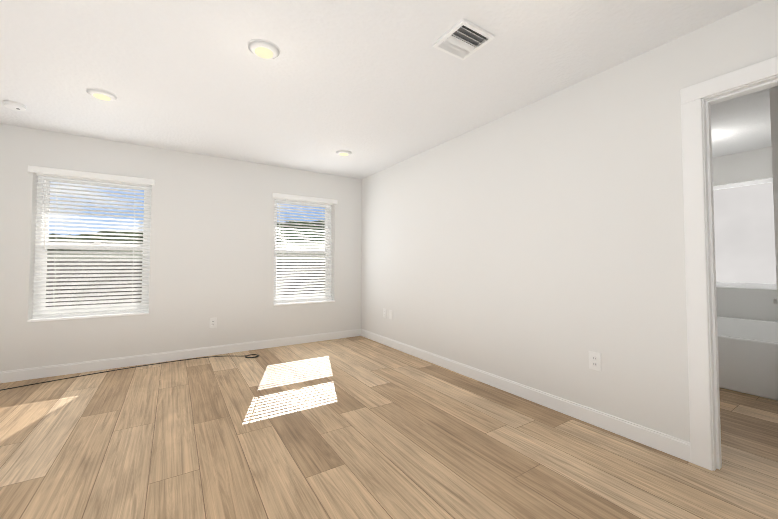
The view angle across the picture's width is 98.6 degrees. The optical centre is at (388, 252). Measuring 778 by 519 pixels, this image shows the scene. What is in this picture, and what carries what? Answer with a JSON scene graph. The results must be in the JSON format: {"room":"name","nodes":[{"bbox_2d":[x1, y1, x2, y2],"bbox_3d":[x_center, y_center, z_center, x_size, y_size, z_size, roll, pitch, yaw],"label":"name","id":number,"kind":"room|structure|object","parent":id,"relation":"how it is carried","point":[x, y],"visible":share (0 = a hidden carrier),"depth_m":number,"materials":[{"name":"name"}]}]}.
{"room":"empty bedroom","nodes":[
{"label":"empty bedroom","id":0,"kind":"room"},
{"bbox_2d":[0,124,361,371],"bbox_3d":[-2.486,0.024,4.029,4.990,2.440,0.220,1,-2,-33],"label":"wall","id":1,"kind":"structure","parent":0,"point":[212,240],"depth_m":3.95,"materials":[{"name":"paint"}]},
{"bbox_2d":[27,176,151,321],"bbox_3d":[-3.146,-0.070,3.596,0.950,1.500,0.236,1,-2,-33],"label":"window","id":2,"kind":"structure","parent":1,"relation":"in","point":[83,316],"depth_m":3.59,"materials":[{"name":"white plastic"}]},
{"bbox_2d":[28,165,154,317],"bbox_3d":[-3.117,-0.093,3.553,1.010,1.490,0.160,1,-2,-33],"label":"window blind","id":3,"kind":"object","parent":2,"relation":"attached to","point":[80,175],"visible":0.88,"depth_m":3.56,"materials":[{"name":"white plastic"}]},
{"bbox_2d":[0,329,359,382],"bbox_3d":[-2.411,1.188,3.902,4.720,0.105,0.013,1,-2,-33],"label":"baseboard","id":4,"kind":"structure","parent":1,"relation":"attached to","point":[80,367],"depth_m":3.77,"materials":[{"name":"white wood"}]},
{"bbox_2d":[209,318,216,327],"bbox_3d":[-2.151,0.856,4.082,0.080,0.125,0.010,1,-2,-33],"label":"electrical outlet","id":5,"kind":"object","parent":1,"relation":"attached to","point":[212,322],"visible":1,"depth_m":4.08,"materials":[{"name":"white plastic"}]},
{"bbox_2d":[273,200,334,305],"bbox_3d":[-1.234,-0.031,4.829,0.880,1.500,0.236,1,-2,-33],"label":"window","id":6,"kind":"structure","parent":1,"relation":"in","point":[299,302],"depth_m":4.89,"materials":[{"name":"white plastic"}]},
{"bbox_2d":[272,193,337,302],"bbox_3d":[-1.206,-0.053,4.786,0.940,1.490,0.160,1,-2,-33],"label":"window blind","id":7,"kind":"object","parent":6,"relation":"attached to","point":[296,198],"visible":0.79,"depth_m":4.80,"materials":[{"name":"white plastic"}]},
{"bbox_2d":[0,336,777,518],"bbox_3d":[0.436,1.252,2.411,8.190,0.120,6.040,1,-2,-33],"label":"floor","id":8,"kind":"structure","parent":0,"point":[358,427],"depth_m":2.00,"materials":[{"name":"brown wood"}]},
{"bbox_2d":[0,354,258,390],"bbox_3d":[-2.841,1.212,3.220,3.022,0.011,0.557,1,-2,-33],"label":"cable","id":9,"kind":"object","parent":8,"relation":"on","point":[125,368],"visible":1,"depth_m":3.51,"materials":[{"name":"black plastic"}]},
{"bbox_2d":[717,298,777,400],"bbox_3d":[3.587,0.824,3.443,1.528,0.803,0.870,1,-2,-33],"label":"bathtub","id":10,"kind":"object","parent":8,"relation":"on","point":[748,355],"visible":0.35,"depth_m":2.90,"materials":[{"name":"white ceramic"}]},
{"bbox_2d":[0,0,777,178],"bbox_3d":[0.436,-1.306,2.493,8.190,0.120,6.040,1,-2,-33],"label":"ceiling","id":11,"kind":"structure","parent":0,"point":[374,86],"depth_m":2.28,"materials":[{"name":"paint"}]},
{"bbox_2d":[3,100,26,110],"bbox_3d":[-3.114,-1.219,2.782,0.132,0.036,0.132,1,-2,-33],"label":"smoke detector","id":12,"kind":"object","parent":11,"relation":"attached to","point":[13,105],"visible":1,"depth_m":2.75,"materials":[{"name":"white plastic"}]},
{"bbox_2d":[86,88,117,100],"bbox_3d":[-2.245,-1.230,2.617,0.192,0.026,0.192,1,-2,-33],"label":"recessed light","id":13,"kind":"object","parent":11,"relation":"in","point":[101,94],"visible":1,"depth_m":2.59,"materials":[{"name":"white plastic"}]},
{"bbox_2d":[247,39,279,59],"bbox_3d":[-0.772,-1.247,2.068,0.192,0.026,0.192,1,-2,-33],"label":"recessed light","id":14,"kind":"object","parent":11,"relation":"in","point":[264,49],"visible":1,"depth_m":2.04,"materials":[{"name":"white plastic"}]},
{"bbox_2d":[336,150,351,155],"bbox_3d":[-0.539,-1.185,3.991,0.192,0.026,0.192,1,-2,-33],"label":"recessed light","id":15,"kind":"object","parent":11,"relation":"in","point":[343,152],"visible":1,"depth_m":3.95,"materials":[{"name":"white plastic"}]},
{"bbox_2d":[433,18,494,59],"bbox_3d":[0.438,-1.248,1.981,0.256,0.028,0.256,1,-2,-33],"label":"ceiling vent","id":16,"kind":"object","parent":11,"relation":"in","point":[463,39],"visible":1,"depth_m":1.97,"materials":[{"name":"white metal"}]},
{"bbox_2d":[361,0,777,441],"bbox_3d":[1.198,-0.015,2.812,0.120,2.440,5.820,1,-2,-33],"label":"wall","id":17,"kind":"structure","parent":0,"point":[539,245],"depth_m":2.50,"materials":[{"name":"paint"}]},
{"bbox_2d":[389,310,392,319],"bbox_3d":[0.026,0.828,4.482,0.010,0.125,0.080,1,-2,-33],"label":"electrical outlet","id":18,"kind":"object","parent":17,"relation":"attached to","point":[390,314],"visible":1,"depth_m":4.47,"materials":[{"name":"white plastic"}]},
{"bbox_2d":[360,329,690,461],"bbox_3d":[0.639,1.175,3.519,0.013,0.105,3.905,1,-2,-33],"label":"baseboard","id":19,"kind":"structure","parent":17,"relation":"attached to","point":[668,444],"depth_m":2.49,"materials":[{"name":"white wood"}]},
{"bbox_2d":[589,351,600,371],"bbox_3d":[1.425,0.749,2.316,0.010,0.125,0.080,1,-2,-33],"label":"electrical outlet","id":20,"kind":"object","parent":17,"relation":"attached to","point":[594,360],"visible":1,"depth_m":2.31,"materials":[{"name":"white plastic"}]},
{"bbox_2d":[680,56,777,470],"bbox_3d":[2.030,0.101,1.518,0.156,2.125,1.020,1,-2,-33],"label":"door frame","id":21,"kind":"structure","parent":17,"relation":"attached to","point":[698,100],"depth_m":1.85,"materials":[{"name":"white wood"}]},
{"bbox_2d":[712,147,777,321],"bbox_3d":[4.607,0.004,3.430,0.120,2.440,2.920,1,-2,-33],"label":"wall","id":22,"kind":"structure","parent":0,"point":[745,303],"depth_m":3.95,"materials":[{"name":"paint"}]},
{"bbox_2d":[713,178,776,289],"bbox_3d":[4.184,-0.211,4.082,0.132,1.268,0.836,1,-2,-33],"label":"bathroom window","id":23,"kind":"structure","parent":22,"relation":"in","point":[744,231],"depth_m":4.00,"materials":[{"name":"white glass"}]},
{"bbox_2d":[769,87,777,308],"bbox_3d":[3.714,-0.011,2.961,1.890,2.440,0.120,1,-2,-33],"label":"wall","id":24,"kind":"structure","parent":0,"point":[773,92],"depth_m":2.50,"materials":[{"name":"paint"}]},
{"label":"outside","id":25,"kind":"structure","parent":0,"visible":0},
{"bbox_2d":[46,182,324,306],"bbox_3d":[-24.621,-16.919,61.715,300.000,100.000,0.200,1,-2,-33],"label":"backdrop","id":26,"kind":"structure","parent":25,"point":[79,192],"depth_m":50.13,"materials":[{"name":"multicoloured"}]}
]}

